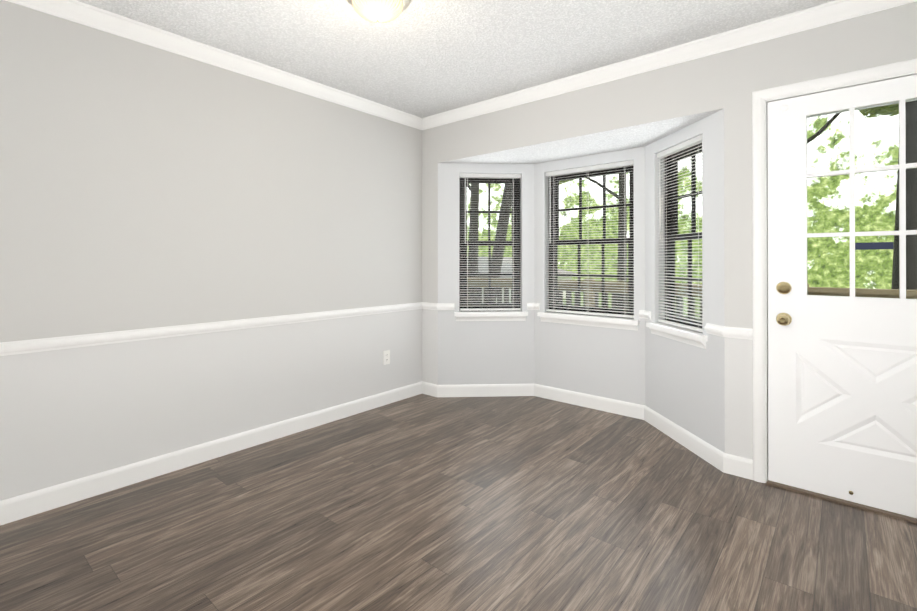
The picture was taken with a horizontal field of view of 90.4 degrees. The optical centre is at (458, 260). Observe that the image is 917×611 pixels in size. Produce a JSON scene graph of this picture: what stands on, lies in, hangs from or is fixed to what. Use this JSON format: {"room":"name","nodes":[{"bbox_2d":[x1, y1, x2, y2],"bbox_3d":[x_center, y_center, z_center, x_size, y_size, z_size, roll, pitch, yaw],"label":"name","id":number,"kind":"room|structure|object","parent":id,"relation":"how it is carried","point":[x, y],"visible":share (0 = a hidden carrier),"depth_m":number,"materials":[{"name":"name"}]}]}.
{"room":"empty dining room","nodes":[
{"label":"empty dining room","id":0,"kind":"room"},
{"bbox_2d":[0,0,421,500],"bbox_3d":[-1.889,-0.035,2.352,0.140,2.440,4.960,0,0,40],"label":"wall","id":1,"kind":"structure","parent":0,"point":[143,186],"depth_m":2.59,"materials":[{"name":"grey paint"}]},
{"bbox_2d":[5,0,420,128],"bbox_3d":[-1.811,-1.214,2.290,0.064,0.082,4.500,0,0,40],"label":"crown molding","id":2,"kind":"structure","parent":1,"relation":"attached to","point":[85,14],"depth_m":2.66,"materials":[{"name":"white wood"}]},
{"bbox_2d":[383,350,389,364],"bbox_3d":[-0.594,0.805,3.769,0.007,0.114,0.070,0,0,40],"label":"outlet","id":3,"kind":"object","parent":1,"relation":"attached to","point":[386,357],"visible":1,"depth_m":3.76,"materials":[{"name":"white plastic"}]},
{"bbox_2d":[77,0,834,117],"bbox_3d":[0.078,-1.320,0.694,5.290,0.120,4.960,0,0,40],"label":"ceiling","id":4,"kind":"structure","parent":0,"point":[422,58],"depth_m":2.54,"materials":[{"name":"white paint"}]},
{"bbox_2d":[346,0,410,24],"bbox_3d":[-0.382,-1.184,2.156,0.316,0.142,0.316,0,0,40],"label":"ceiling light fixture","id":5,"kind":"object","parent":4,"relation":"attached to","point":[377,12],"visible":1,"depth_m":2.12,"materials":[{"name":"white glass"}]},
{"bbox_2d":[0,394,916,610],"bbox_3d":[0.281,1.241,0.927,5.290,0.120,5.590,0,0,40],"label":"floor","id":6,"kind":"structure","parent":0,"point":[422,502],"depth_m":1.99,"materials":[{"name":"brown wood"}]},
{"bbox_2d":[440,109,721,163],"bbox_3d":[0.845,-0.895,3.491,2.177,0.092,0.574,0,0,40],"label":"ceiling","id":7,"kind":"structure","parent":0,"point":[635,136],"depth_m":3.35,"materials":[{"name":"white paint"}]},
{"bbox_2d":[422,2,916,459],"bbox_3d":[1.873,-0.033,2.708,5.151,2.440,0.720,0,0,40],"label":"wall","id":8,"kind":"structure","parent":0,"point":[681,384],"depth_m":3.16,"materials":[{"name":"white paint"}]},
{"bbox_2d":[0,381,752,525],"bbox_3d":[0.265,1.129,0.908,5.010,0.105,5.260,0,0,40],"label":"baseboard","id":9,"kind":"structure","parent":8,"relation":"attached to","point":[16,508],"depth_m":2.85,"materials":[{"name":"white wood"}]},
{"bbox_2d":[454,173,527,320],"bbox_3d":[0.281,-0.116,4.044,0.640,1.296,0.178,0,0,-3],"label":"bay window","id":10,"kind":"structure","parent":8,"relation":"in","point":[488,311],"depth_m":4.04,"materials":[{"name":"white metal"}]},
{"bbox_2d":[537,160,639,330],"bbox_3d":[1.067,-0.117,3.741,0.855,1.296,0.178,0,0,40],"label":"bay window","id":11,"kind":"structure","parent":8,"relation":"in","point":[605,317],"depth_m":3.73,"materials":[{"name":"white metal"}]},
{"bbox_2d":[417,0,916,129],"bbox_3d":[1.567,-1.213,2.457,5.010,0.082,0.064,0,0,40],"label":"crown molding","id":12,"kind":"structure","parent":8,"relation":"attached to","point":[835,11],"depth_m":2.66,"materials":[{"name":"white wood"}]},
{"bbox_2d":[646,135,707,348],"bbox_3d":[1.488,-0.119,3.015,0.178,1.296,0.620,0,0,-7],"label":"bay window","id":13,"kind":"structure","parent":8,"relation":"in","point":[688,329],"depth_m":3.05,"materials":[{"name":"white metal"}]},
{"bbox_2d":[752,58,916,482],"bbox_3d":[2.014,0.137,2.196,0.994,2.097,0.159,0,0,40],"label":"door frame","id":14,"kind":"structure","parent":8,"relation":"attached to","point":[761,99],"depth_m":2.43,"materials":[{"name":"white wood"}]},
{"bbox_2d":[767,74,916,517],"bbox_3d":[1.975,0.164,2.150,0.860,2.018,0.119,0,0,40],"label":"door","id":15,"kind":"structure","parent":8,"relation":"in","point":[842,397],"depth_m":2.25,"materials":[{"name":"white paint"}]},
{"bbox_2d":[767,480,916,522],"bbox_3d":[2.024,1.179,2.205,0.868,0.012,0.188,0,0,40],"label":"door threshold sill","id":16,"kind":"structure","parent":8,"relation":"attached to","point":[854,504],"depth_m":2.22,"materials":[{"name":"brown"}]},
{"label":"outside","id":17,"kind":"structure","parent":0,"visible":0},
{"bbox_2d":[563,292,699,318],"bbox_3d":[16.707,2.361,27.177,90.000,0.200,56.780,0,0,40],"label":"ground","id":18,"kind":"structure","parent":17,"point":[611,304],"depth_m":24.27,"materials":[{"name":"green plant"}]},
{"bbox_2d":[478,256,576,302],"bbox_3d":[0.957,2.314,27.903,9.800,5.100,8.600,0,0,40],"label":"house","id":19,"kind":"structure","parent":18,"relation":"on","point":[505,269],"depth_m":24.96,"materials":[{"name":"white"}]},
{"bbox_2d":[468,100,916,308],"bbox_3d":[5.223,-6.496,11.162,22.604,17.476,19.091,0,0,40],"label":"trunks","id":20,"kind":"object","parent":18,"relation":"on","point":[913,207],"depth_m":10.84,"materials":[{"name":"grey plant"}]},
{"bbox_3d":[2.418,1.769,3.370,8.100,0.840,2.123,0,0,40],"label":"deck","id":21,"kind":"object","parent":18,"relation":"on","visible":0},
{"bbox_2d":[468,277,916,319],"bbox_3d":[3.053,0.780,4.124,8.100,1.139,0.150,0,0,40],"label":"rail","id":22,"kind":"object","parent":21,"relation":"on","point":[880,292],"depth_m":5.19,"materials":[{"name":"beige wood"}]},
{"bbox_3d":[-1.478,-0.045,-1.151,5.010,2.440,0.140,0,0,40],"label":"wall","id":23,"kind":"structure","parent":0,"visible":0},
{"bbox_2d":[0,302,423,355],"bbox_3d":[-1.818,0.400,2.310,0.021,0.060,4.650,0,0,40],"label":"trim","id":24,"kind":"structure","parent":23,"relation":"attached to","point":[37,345],"depth_m":2.57,"materials":[{"name":"white wood"}]},
{"bbox_2d":[424,302,451,309],"bbox_3d":[-0.193,0.406,3.986,0.280,0.060,0.051,0,0,40],"label":"trim","id":25,"kind":"structure","parent":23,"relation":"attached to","point":[431,306],"depth_m":3.97,"materials":[{"name":"white wood"}]},
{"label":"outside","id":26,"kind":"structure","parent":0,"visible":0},
{"bbox_2d":[468,110,898,288],"bbox_3d":[14.878,-18.252,22.750,97.000,41.000,22.000,0,0,40],"label":"foliage","id":27,"kind":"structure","parent":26,"point":[835,190],"depth_m":29.03,"materials":[{"name":"green plant"}]}
]}

